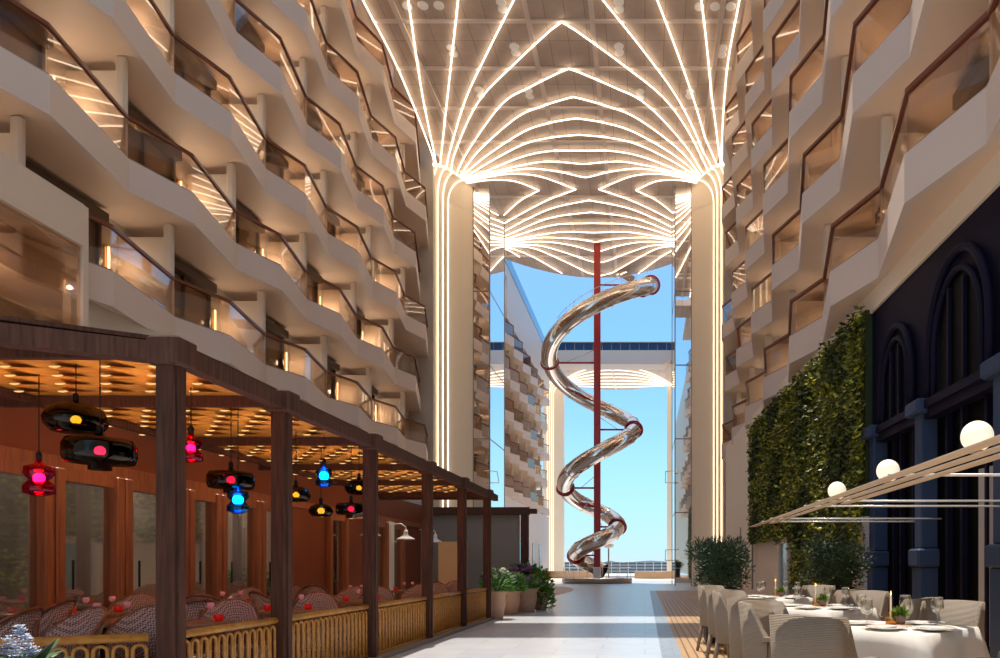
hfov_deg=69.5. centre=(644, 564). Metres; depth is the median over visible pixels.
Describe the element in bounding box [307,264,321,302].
balcony door
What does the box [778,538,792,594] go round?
door
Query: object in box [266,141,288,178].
balcony door
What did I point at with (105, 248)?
wall lamp
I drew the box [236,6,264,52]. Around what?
balcony door
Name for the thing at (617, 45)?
spotlight
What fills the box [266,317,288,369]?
balcony door
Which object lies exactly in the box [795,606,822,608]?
plate
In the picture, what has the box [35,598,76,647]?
bistro chair
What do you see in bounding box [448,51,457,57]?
spotlight
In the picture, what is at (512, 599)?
flower pot
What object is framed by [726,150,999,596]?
wall
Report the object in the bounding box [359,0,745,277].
ceiling
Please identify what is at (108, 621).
bistro table
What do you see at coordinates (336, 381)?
wall lamp
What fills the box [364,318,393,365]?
wall
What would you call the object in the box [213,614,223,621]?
candle holder
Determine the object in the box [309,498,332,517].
pendant lantern
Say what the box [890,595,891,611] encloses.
candle
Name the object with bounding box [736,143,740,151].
wall
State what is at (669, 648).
strip
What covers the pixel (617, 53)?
spotlight
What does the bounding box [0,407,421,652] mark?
wall
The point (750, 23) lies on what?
balcony railing
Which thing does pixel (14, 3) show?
balcony railing
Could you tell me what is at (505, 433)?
balcony railing
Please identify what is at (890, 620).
candlestick
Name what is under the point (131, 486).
door
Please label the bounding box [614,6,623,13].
spotlight
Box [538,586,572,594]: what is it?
path curve
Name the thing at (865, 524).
trim
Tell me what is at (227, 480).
pendant lantern
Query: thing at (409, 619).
fence
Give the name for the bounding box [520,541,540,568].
window
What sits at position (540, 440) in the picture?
wall
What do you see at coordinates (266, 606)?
candle holder
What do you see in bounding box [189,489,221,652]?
door
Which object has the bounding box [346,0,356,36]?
wall
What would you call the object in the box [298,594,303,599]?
goblet
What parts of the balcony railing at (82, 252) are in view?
balcony railing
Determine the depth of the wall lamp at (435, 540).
18.15 m
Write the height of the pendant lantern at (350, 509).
0.951 m
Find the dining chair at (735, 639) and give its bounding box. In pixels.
[727,597,776,657]
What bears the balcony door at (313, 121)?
in the wall at (57, 63)
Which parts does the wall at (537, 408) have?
panel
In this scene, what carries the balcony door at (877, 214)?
in the wall at (728, 415)
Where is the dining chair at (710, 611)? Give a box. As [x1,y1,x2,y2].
[705,589,741,657]
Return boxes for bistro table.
[52,618,117,657]
[73,611,129,617]
[186,619,234,657]
[258,608,320,615]
[337,600,385,654]
[391,590,404,593]
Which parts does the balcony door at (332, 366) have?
pane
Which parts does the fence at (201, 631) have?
rail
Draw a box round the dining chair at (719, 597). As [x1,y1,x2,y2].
[712,590,747,657]
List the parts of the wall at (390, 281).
panel, post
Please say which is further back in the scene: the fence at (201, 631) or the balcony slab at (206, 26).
the balcony slab at (206, 26)
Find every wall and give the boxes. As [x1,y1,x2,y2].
[0,45,434,460]
[0,116,25,236]
[0,289,438,506]
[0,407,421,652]
[0,473,421,619]
[66,56,127,156]
[118,224,173,314]
[125,0,173,70]
[187,163,235,241]
[220,0,235,28]
[221,94,265,166]
[221,290,265,363]
[267,233,306,297]
[280,57,306,121]
[290,171,326,230]
[290,335,326,395]
[308,6,326,64]
[323,282,356,336]
[329,132,356,186]
[339,226,371,277]
[339,367,371,419]
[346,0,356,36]
[355,84,371,135]
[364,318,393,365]
[366,188,393,234]
[377,268,404,311]
[377,392,404,436]
[383,59,393,103]
[387,143,404,185]
[505,262,548,570]
[505,351,509,368]
[505,393,512,411]
[505,425,509,446]
[505,465,512,487]
[510,366,518,382]
[510,434,518,454]
[513,404,521,422]
[513,471,521,492]
[519,378,526,394]
[519,443,526,461]
[522,414,529,431]
[522,477,529,497]
[527,390,533,404]
[527,450,533,468]
[530,423,536,439]
[530,482,536,501]
[534,399,539,413]
[534,457,539,473]
[537,431,542,446]
[537,487,542,504]
[723,138,879,540]
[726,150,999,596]
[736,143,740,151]
[736,268,745,288]
[736,392,748,424]
[740,188,747,202]
[740,318,750,345]
[745,302,871,594]
[749,226,763,246]
[749,367,765,403]
[755,132,759,143]
[755,282,771,310]
[766,171,776,189]
[766,335,788,375]
[775,233,798,261]
[789,290,823,336]
[792,94,796,107]
[800,163,821,218]
[824,224,877,302]
[841,56,854,145]
[861,186,999,657]
[880,116,927,230]
[989,0,999,79]
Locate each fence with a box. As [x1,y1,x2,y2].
[0,633,149,657]
[186,617,278,657]
[292,604,368,657]
[378,596,426,653]
[433,591,461,635]
[467,587,486,623]
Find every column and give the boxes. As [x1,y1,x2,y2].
[434,163,472,506]
[543,381,564,570]
[667,383,671,570]
[691,163,722,584]
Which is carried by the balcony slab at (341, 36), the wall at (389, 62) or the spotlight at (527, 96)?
the wall at (389, 62)
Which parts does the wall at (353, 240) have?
panel, post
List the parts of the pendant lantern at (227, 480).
cord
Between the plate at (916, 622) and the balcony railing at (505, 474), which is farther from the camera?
the balcony railing at (505, 474)
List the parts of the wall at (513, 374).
panel, post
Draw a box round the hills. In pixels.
[565,561,666,572]
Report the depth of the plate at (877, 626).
4.35 m
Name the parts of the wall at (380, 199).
panel, post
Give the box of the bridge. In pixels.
[557,342,671,369]
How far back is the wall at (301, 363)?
23.82 m
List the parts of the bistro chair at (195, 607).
backrest, frame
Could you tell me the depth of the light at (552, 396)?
79.46 m
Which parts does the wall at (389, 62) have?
panel, post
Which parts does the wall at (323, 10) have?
panel, post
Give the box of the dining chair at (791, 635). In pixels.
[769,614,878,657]
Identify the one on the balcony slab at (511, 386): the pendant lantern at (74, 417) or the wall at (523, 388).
the wall at (523, 388)
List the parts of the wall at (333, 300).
panel, post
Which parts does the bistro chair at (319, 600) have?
seat, backrest, frame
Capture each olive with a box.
[684,535,755,642]
[798,533,876,591]
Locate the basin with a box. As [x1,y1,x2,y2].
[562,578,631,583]
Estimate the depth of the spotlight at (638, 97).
30.73 m
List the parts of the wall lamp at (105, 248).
bulb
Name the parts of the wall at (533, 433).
panel, post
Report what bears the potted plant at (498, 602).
on the floor at (589, 620)
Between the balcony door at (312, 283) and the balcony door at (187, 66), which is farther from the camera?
the balcony door at (312, 283)
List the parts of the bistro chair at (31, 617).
frame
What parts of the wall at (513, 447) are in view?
panel, post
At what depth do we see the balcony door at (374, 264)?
30.82 m
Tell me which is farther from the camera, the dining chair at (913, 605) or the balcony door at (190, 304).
the balcony door at (190, 304)
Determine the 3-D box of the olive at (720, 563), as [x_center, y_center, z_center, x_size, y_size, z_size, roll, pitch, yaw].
[1.157,0.327,10.512,0.990,1.646,1.166,0,0,-15]
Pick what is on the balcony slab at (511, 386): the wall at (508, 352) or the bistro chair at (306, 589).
the wall at (508, 352)
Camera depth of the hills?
699.93 m
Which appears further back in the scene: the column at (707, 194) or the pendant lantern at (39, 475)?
the column at (707, 194)
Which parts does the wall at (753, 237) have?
post, panel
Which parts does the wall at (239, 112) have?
panel, post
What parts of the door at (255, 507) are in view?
handle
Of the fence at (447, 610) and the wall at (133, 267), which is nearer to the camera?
the fence at (447, 610)
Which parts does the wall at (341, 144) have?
panel, post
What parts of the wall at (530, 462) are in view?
panel, post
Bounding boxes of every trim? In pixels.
[389,522,393,593]
[740,527,752,588]
[852,516,869,589]
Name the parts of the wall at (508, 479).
panel, post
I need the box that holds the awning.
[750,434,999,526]
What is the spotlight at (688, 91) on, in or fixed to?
attached to the ceiling at (581, 120)
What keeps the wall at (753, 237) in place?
on the balcony slab at (819, 107)
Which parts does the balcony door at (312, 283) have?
pane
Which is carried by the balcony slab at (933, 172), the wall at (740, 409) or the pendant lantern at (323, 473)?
the wall at (740, 409)
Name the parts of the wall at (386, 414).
panel, post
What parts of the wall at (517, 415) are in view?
panel, post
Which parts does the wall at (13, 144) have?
panel, post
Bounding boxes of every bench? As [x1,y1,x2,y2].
[543,571,591,577]
[634,571,671,578]
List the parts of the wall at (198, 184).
panel, post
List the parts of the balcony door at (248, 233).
pane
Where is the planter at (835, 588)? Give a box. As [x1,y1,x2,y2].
[835,588,858,591]
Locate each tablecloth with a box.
[776,597,817,604]
[787,607,880,620]
[852,620,989,657]
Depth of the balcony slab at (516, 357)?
59.28 m
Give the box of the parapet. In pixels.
[0,151,83,247]
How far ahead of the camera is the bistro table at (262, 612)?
7.14 m
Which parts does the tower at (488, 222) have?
glass panel, glass panel, glass panel, glass panel, glass panel, glass panel, glass panel, glass panel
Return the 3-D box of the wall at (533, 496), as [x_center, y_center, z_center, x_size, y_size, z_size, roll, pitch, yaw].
[-10.900,-6.615,66.240,1.260,2.410,0.140,0,0,0]
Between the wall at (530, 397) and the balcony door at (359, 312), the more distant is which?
the wall at (530, 397)
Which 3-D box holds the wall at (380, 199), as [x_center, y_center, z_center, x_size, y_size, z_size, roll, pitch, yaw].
[-11.480,-15.015,30.170,1.260,2.410,0.140,0,0,0]
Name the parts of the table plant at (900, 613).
pot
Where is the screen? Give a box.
[438,542,467,587]
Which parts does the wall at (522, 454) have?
panel, post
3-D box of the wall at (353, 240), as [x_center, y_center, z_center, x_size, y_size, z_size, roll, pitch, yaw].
[-11.480,-12.215,27.740,1.260,2.410,0.140,0,0,0]
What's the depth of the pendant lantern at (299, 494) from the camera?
7.92 m
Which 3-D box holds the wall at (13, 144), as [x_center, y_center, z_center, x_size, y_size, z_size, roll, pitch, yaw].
[-11.480,-6.615,12.220,1.260,2.410,0.140,0,0,0]
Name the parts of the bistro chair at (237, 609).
seat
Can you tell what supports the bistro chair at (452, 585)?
on the floor at (589, 620)
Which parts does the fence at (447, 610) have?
rail, rail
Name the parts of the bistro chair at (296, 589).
backrest, frame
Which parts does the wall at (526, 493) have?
panel, post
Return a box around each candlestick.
[773,579,777,595]
[812,583,818,605]
[885,592,895,624]
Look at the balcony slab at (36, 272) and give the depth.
14.28 m
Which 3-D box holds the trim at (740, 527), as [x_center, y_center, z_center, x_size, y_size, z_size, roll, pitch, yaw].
[3.741,-0.300,25.810,0.063,2.300,2.622,0,0,-2]
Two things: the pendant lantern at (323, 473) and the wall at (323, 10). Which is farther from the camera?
the wall at (323, 10)
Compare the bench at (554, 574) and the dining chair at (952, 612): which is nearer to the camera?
the dining chair at (952, 612)
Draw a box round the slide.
[540,244,660,583]
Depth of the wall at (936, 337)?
10.17 m
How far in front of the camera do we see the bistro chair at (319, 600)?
8.06 m
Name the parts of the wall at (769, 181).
post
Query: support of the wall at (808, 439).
attached to the wall at (765, 555)
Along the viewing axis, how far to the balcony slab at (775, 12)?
24.57 m
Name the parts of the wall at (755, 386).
post, panel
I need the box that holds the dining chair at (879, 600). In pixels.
[843,590,888,620]
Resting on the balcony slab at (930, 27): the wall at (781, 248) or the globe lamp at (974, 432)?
the wall at (781, 248)
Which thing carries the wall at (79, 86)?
on the balcony slab at (62, 140)
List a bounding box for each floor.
[98,580,697,657]
[550,573,671,579]
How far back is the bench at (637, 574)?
58.77 m
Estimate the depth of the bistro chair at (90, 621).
5.16 m
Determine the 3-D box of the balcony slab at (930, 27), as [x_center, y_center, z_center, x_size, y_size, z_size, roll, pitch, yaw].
[4.500,-8.180,20.195,1.800,0.720,31.610,0,0,0]
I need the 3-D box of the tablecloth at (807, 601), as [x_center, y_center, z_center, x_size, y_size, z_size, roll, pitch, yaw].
[1.615,0.564,8.746,0.993,0.310,1.002,0,0,-45]
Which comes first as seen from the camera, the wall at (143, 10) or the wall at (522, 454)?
the wall at (143, 10)
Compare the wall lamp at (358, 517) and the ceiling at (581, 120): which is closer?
the wall lamp at (358, 517)
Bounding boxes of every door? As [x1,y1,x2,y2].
[0,0,52,70]
[0,458,54,652]
[26,160,108,265]
[54,467,124,657]
[125,479,188,595]
[128,104,181,182]
[174,39,216,96]
[174,257,216,327]
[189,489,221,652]
[222,495,261,599]
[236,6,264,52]
[236,201,264,253]
[262,501,270,638]
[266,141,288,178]
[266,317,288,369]
[307,104,321,131]
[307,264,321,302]
[326,513,348,622]
[327,55,339,78]
[327,210,339,236]
[327,357,339,398]
[357,172,364,190]
[357,308,364,338]
[372,128,377,141]
[372,260,377,279]
[372,387,377,420]
[378,521,388,588]
[394,523,405,605]
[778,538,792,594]
[875,207,879,224]
[952,41,988,109]
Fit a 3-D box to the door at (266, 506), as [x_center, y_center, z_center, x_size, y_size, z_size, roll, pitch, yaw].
[-5.885,0.080,11.015,0.190,2.100,0.730,0,0,0]
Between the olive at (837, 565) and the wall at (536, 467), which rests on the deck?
the olive at (837, 565)
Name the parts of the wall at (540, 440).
post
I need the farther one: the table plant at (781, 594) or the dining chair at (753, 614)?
the table plant at (781, 594)
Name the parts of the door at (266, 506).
handle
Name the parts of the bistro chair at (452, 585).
backrest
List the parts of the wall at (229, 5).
panel, post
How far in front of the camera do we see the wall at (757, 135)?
26.22 m
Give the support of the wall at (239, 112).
on the balcony slab at (97, 31)
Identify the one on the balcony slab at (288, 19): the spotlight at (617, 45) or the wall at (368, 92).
the wall at (368, 92)
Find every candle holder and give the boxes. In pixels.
[114,606,122,611]
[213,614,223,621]
[263,604,270,609]
[304,604,311,609]
[343,596,348,600]
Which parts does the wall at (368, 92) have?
panel, post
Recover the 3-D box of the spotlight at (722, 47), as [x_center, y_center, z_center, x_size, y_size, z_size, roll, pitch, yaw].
[3.086,-20.575,27.884,0.380,0.050,0.380,0,0,0]
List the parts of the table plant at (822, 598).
pot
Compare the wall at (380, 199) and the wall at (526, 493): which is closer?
the wall at (380, 199)
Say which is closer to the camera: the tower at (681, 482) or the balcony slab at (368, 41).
the balcony slab at (368, 41)
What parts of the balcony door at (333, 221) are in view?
pane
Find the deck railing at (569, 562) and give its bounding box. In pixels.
[569,562,653,573]
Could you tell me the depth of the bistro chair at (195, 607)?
6.38 m
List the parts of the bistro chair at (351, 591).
frame, backrest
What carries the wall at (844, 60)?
on the balcony slab at (930, 27)
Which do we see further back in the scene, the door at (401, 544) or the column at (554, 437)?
the column at (554, 437)
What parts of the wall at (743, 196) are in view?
post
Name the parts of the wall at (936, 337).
arched pane, cornice, arched pane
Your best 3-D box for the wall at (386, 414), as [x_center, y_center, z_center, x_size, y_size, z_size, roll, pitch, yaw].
[-11.480,-6.615,31.620,1.260,2.410,0.140,0,0,0]
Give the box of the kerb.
[361,617,494,657]
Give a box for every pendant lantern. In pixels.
[22,374,55,495]
[41,363,109,434]
[60,360,137,470]
[186,387,202,462]
[206,461,254,492]
[227,487,248,513]
[292,480,310,501]
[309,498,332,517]
[315,459,331,486]
[336,495,362,517]
[344,473,362,494]
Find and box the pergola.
[0,315,497,657]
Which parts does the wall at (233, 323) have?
panel, post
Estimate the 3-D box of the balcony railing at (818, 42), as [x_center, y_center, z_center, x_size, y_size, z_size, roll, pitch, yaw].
[4.055,-11.758,22.860,0.890,0.915,26.280,0,0,0]
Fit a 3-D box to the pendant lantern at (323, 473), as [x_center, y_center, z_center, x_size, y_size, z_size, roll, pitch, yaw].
[-3.760,-1.220,8.200,0.183,0.609,0.181,0,0,0]
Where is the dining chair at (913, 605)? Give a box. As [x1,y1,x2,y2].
[899,597,939,622]
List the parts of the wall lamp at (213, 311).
bulb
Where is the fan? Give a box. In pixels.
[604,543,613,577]
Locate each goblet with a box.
[82,597,89,602]
[109,596,115,601]
[123,601,130,607]
[206,602,214,608]
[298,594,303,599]
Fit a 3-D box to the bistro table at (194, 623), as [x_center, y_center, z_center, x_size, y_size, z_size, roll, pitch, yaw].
[-3.750,0.810,5.750,0.670,0.680,0.670,0,0,0]
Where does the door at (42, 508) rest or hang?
in the wall at (18, 426)
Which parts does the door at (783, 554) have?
pane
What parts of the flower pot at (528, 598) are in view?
pot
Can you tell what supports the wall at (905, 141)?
on the balcony slab at (933, 172)
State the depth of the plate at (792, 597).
8.38 m
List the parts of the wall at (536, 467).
panel, post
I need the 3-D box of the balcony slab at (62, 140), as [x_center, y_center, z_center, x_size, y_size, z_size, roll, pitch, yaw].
[-11.230,-8.180,20.195,1.800,0.720,31.610,0,0,0]
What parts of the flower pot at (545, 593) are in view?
pot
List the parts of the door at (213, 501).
handle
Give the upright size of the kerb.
0.050 m
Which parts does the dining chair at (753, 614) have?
armrest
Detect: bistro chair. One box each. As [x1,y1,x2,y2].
[0,606,44,654]
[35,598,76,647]
[42,606,108,657]
[104,605,155,657]
[108,593,155,617]
[186,594,228,657]
[186,598,221,657]
[196,598,260,657]
[226,587,261,601]
[248,591,295,644]
[261,585,300,628]
[292,591,339,657]
[299,584,328,594]
[334,586,362,637]
[358,587,394,634]
[393,584,421,636]
[433,582,449,598]
[445,580,467,596]
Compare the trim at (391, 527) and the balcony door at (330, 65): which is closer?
the trim at (391, 527)
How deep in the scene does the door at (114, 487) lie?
7.72 m
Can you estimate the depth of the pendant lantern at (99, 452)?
5.07 m
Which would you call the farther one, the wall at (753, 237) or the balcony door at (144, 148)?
the wall at (753, 237)
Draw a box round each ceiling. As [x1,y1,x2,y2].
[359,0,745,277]
[561,361,671,389]
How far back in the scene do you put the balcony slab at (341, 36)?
27.49 m
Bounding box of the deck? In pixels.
[656,591,989,657]
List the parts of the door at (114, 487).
handle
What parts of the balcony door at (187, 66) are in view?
pane, pane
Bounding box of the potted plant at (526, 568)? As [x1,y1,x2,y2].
[505,560,542,586]
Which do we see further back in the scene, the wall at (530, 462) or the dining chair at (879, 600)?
the wall at (530, 462)
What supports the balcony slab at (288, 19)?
attached to the wall at (57, 63)
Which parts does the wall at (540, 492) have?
panel, post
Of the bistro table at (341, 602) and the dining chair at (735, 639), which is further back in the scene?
the bistro table at (341, 602)
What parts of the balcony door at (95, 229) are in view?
pane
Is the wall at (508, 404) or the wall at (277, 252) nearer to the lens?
the wall at (277, 252)
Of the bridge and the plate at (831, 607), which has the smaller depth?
the plate at (831, 607)
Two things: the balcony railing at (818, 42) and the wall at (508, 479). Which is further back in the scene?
the wall at (508, 479)
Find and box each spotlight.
[402,1,412,9]
[418,1,427,9]
[433,1,443,9]
[446,43,455,50]
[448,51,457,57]
[475,86,483,92]
[477,93,484,97]
[496,0,505,5]
[498,6,507,13]
[509,42,518,49]
[511,50,520,56]
[524,88,532,93]
[525,94,533,98]
[614,0,623,5]
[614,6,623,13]
[614,42,623,49]
[614,50,623,56]
[636,88,643,94]
[636,95,643,99]
[685,94,693,98]
[686,87,694,93]
[694,2,703,10]
[710,2,719,10]
[718,52,725,57]
[719,44,726,51]
[726,2,735,10]
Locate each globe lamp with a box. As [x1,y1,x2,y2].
[828,482,845,499]
[876,459,899,482]
[960,421,993,453]
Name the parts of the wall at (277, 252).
panel, post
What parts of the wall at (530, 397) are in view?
panel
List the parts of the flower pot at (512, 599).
pot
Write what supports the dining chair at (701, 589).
on the deck
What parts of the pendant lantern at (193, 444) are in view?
cord, lamp shade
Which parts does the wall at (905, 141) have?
post, panel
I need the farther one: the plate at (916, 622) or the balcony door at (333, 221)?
the balcony door at (333, 221)
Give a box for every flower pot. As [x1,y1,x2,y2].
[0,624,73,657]
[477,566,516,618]
[493,570,529,614]
[508,575,543,611]
[527,565,555,609]
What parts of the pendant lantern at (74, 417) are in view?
lamp shade, cord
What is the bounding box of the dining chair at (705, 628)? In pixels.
[704,589,740,642]
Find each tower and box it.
[473,185,504,506]
[665,185,691,585]
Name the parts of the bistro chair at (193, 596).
backrest, frame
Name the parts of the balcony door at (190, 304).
pane, pane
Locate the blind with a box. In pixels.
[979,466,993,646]
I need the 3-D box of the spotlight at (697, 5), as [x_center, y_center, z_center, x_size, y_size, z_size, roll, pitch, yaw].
[2.000,-20.575,25.796,0.380,0.050,0.380,0,0,0]
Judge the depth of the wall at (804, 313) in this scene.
19.94 m
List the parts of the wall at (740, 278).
post, panel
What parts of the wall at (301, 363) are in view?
panel, post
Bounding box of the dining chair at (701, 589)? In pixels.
[696,585,726,653]
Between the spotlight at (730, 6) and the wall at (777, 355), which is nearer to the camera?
the wall at (777, 355)
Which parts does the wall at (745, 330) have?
post, panel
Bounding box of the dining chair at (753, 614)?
[738,600,788,657]
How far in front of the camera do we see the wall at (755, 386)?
27.70 m
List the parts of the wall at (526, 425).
panel, post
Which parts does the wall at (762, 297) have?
post, panel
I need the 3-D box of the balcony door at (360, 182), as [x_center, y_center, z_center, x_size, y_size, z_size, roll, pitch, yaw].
[-11.940,-14.965,28.345,0.300,2.310,2.250,0,0,0]
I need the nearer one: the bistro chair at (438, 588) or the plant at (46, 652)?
the plant at (46, 652)
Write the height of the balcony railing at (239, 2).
0.915 m
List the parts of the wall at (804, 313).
post, panel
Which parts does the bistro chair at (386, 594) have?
backrest, frame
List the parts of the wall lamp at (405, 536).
lamp shade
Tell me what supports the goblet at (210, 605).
on the bistro table at (194, 623)
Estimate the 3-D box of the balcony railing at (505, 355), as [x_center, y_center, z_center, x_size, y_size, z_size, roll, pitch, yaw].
[-10.035,-14.557,57.220,0.550,0.915,28.760,0,0,0]
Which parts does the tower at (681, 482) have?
glass panel, glass panel, glass panel, glass panel, glass panel, glass panel, glass panel, glass panel, glass panel, glass panel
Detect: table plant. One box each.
[776,587,785,596]
[816,593,829,605]
[892,605,910,624]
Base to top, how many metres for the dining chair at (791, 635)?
0.884 m
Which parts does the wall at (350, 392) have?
panel, post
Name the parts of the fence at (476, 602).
rail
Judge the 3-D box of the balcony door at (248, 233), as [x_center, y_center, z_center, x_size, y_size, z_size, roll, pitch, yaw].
[-11.940,-9.365,20.585,0.300,2.310,2.250,0,0,0]
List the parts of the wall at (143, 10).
panel, post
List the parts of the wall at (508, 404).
panel, post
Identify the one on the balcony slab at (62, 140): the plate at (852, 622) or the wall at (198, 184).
the wall at (198, 184)
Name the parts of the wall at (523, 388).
panel, post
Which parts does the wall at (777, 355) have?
post, panel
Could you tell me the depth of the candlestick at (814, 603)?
6.72 m
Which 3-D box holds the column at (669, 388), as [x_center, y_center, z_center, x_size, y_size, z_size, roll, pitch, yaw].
[3.600,-9.725,79.790,2.200,21.750,3.019,0,0,0]
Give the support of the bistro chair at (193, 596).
on the floor at (589, 620)
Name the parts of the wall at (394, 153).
panel, post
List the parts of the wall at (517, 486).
panel, post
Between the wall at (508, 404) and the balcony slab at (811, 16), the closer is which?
the balcony slab at (811, 16)
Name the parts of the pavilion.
post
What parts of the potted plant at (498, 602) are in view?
stem, pot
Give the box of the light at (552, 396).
[547,382,556,570]
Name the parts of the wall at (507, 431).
panel, post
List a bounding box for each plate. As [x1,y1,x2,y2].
[759,596,779,597]
[783,596,801,598]
[784,604,804,606]
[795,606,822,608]
[826,604,852,605]
[826,606,854,609]
[849,620,874,624]
[865,624,907,629]
[905,620,945,624]
[911,625,955,630]
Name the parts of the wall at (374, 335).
panel, post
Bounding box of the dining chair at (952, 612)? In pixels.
[919,600,984,637]
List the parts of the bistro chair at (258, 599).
frame, backrest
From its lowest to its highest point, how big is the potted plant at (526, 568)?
1.303 m
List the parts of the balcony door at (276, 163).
pane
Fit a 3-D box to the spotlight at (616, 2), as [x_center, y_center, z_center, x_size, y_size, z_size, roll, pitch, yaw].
[-0.956,-20.575,25.580,0.380,0.050,0.380,0,0,0]
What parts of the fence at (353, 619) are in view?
rail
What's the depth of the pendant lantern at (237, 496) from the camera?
6.44 m
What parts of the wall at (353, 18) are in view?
panel, post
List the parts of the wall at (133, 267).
panel, post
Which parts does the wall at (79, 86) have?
panel, post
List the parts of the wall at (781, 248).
post, panel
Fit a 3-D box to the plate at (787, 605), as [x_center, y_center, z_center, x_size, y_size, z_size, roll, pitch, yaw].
[1.422,0.391,6.806,0.260,0.022,0.260,0,0,45]
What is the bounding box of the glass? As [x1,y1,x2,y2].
[505,259,544,342]
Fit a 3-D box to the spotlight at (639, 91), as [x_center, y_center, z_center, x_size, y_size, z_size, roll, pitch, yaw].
[-0.219,-20.575,30.446,0.380,0.050,0.380,0,0,0]
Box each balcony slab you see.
[0,45,420,411]
[0,220,427,459]
[15,0,427,356]
[174,0,420,302]
[236,0,427,247]
[296,0,420,192]
[357,0,428,137]
[505,332,549,405]
[505,367,546,433]
[505,409,549,460]
[505,446,546,488]
[505,486,549,515]
[721,0,799,244]
[721,0,911,356]
[721,57,999,461]
[723,0,752,138]
[725,0,769,168]
[725,0,823,290]
[725,0,988,407]
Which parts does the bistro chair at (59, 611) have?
backrest, frame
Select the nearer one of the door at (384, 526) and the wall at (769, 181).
the door at (384, 526)
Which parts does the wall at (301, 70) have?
panel, post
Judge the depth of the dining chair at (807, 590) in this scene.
9.56 m
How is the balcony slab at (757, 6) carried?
attached to the wall at (728, 415)
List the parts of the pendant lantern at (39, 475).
lamp shade, cord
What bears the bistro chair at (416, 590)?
on the floor at (589, 620)
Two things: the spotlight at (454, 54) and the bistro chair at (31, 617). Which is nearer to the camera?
the bistro chair at (31, 617)
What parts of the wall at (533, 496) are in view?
panel, post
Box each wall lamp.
[102,244,109,268]
[176,178,181,185]
[211,308,215,329]
[260,247,263,255]
[284,350,286,370]
[336,381,337,399]
[349,517,380,535]
[389,523,414,539]
[418,529,441,542]
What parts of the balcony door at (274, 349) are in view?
pane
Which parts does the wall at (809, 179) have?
post, panel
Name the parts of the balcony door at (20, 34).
pane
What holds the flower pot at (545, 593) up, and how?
on the floor at (589, 620)
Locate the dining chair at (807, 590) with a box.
[801,585,834,605]
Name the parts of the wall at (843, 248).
post, panel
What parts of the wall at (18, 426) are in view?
cornice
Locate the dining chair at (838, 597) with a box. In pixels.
[828,589,863,605]
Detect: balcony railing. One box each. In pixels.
[4,0,419,381]
[77,206,427,436]
[148,0,427,326]
[235,0,419,272]
[310,0,427,217]
[350,0,419,162]
[505,320,548,390]
[505,355,546,418]
[505,397,548,445]
[505,433,546,472]
[505,474,548,500]
[722,0,765,201]
[722,0,828,319]
[722,0,999,436]
[725,0,799,246]
[725,0,878,370]
[725,19,751,122]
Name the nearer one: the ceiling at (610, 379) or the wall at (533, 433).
the wall at (533, 433)
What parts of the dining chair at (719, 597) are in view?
leg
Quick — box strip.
[650,591,682,657]
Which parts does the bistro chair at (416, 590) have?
backrest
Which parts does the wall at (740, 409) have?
post, panel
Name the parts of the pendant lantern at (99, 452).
lamp shade, cord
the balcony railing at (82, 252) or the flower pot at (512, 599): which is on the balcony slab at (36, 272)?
the balcony railing at (82, 252)
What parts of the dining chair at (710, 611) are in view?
leg, backrest, leg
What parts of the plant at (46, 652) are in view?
flower, flower, flower, flower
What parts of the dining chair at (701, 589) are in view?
leg, backrest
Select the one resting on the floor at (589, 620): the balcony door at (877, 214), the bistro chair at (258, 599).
the bistro chair at (258, 599)
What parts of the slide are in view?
rail, service rail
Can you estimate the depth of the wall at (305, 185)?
23.82 m
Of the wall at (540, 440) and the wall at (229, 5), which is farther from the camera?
the wall at (540, 440)
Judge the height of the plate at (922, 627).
0.022 m
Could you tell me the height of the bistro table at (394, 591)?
0.680 m
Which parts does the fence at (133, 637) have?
rail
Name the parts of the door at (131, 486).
handle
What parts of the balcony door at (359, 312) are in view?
pane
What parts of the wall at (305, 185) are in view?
panel, post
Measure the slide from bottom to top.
22.502 m
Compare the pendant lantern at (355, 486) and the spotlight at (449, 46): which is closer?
the pendant lantern at (355, 486)
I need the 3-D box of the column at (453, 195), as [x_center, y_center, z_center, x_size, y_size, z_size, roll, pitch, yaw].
[-10.400,-9.725,37.290,2.200,21.750,3.019,0,0,0]
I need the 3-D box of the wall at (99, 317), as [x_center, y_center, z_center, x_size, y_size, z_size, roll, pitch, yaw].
[-11.205,-3.600,19.000,1.650,4.200,34.000,0,0,0]
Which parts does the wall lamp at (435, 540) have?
lamp shade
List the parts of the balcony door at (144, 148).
pane, pane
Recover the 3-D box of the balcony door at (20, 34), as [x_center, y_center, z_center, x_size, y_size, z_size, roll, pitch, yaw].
[-11.940,-9.365,12.825,0.300,2.310,2.250,0,0,0]
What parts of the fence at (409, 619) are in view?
rail, rail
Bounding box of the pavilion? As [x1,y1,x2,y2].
[378,507,536,593]
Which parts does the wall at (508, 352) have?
post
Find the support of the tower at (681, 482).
on the floor at (589, 620)
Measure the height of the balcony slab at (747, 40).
0.360 m
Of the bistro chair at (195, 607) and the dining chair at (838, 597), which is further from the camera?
the dining chair at (838, 597)
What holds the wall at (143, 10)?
on the balcony slab at (97, 31)

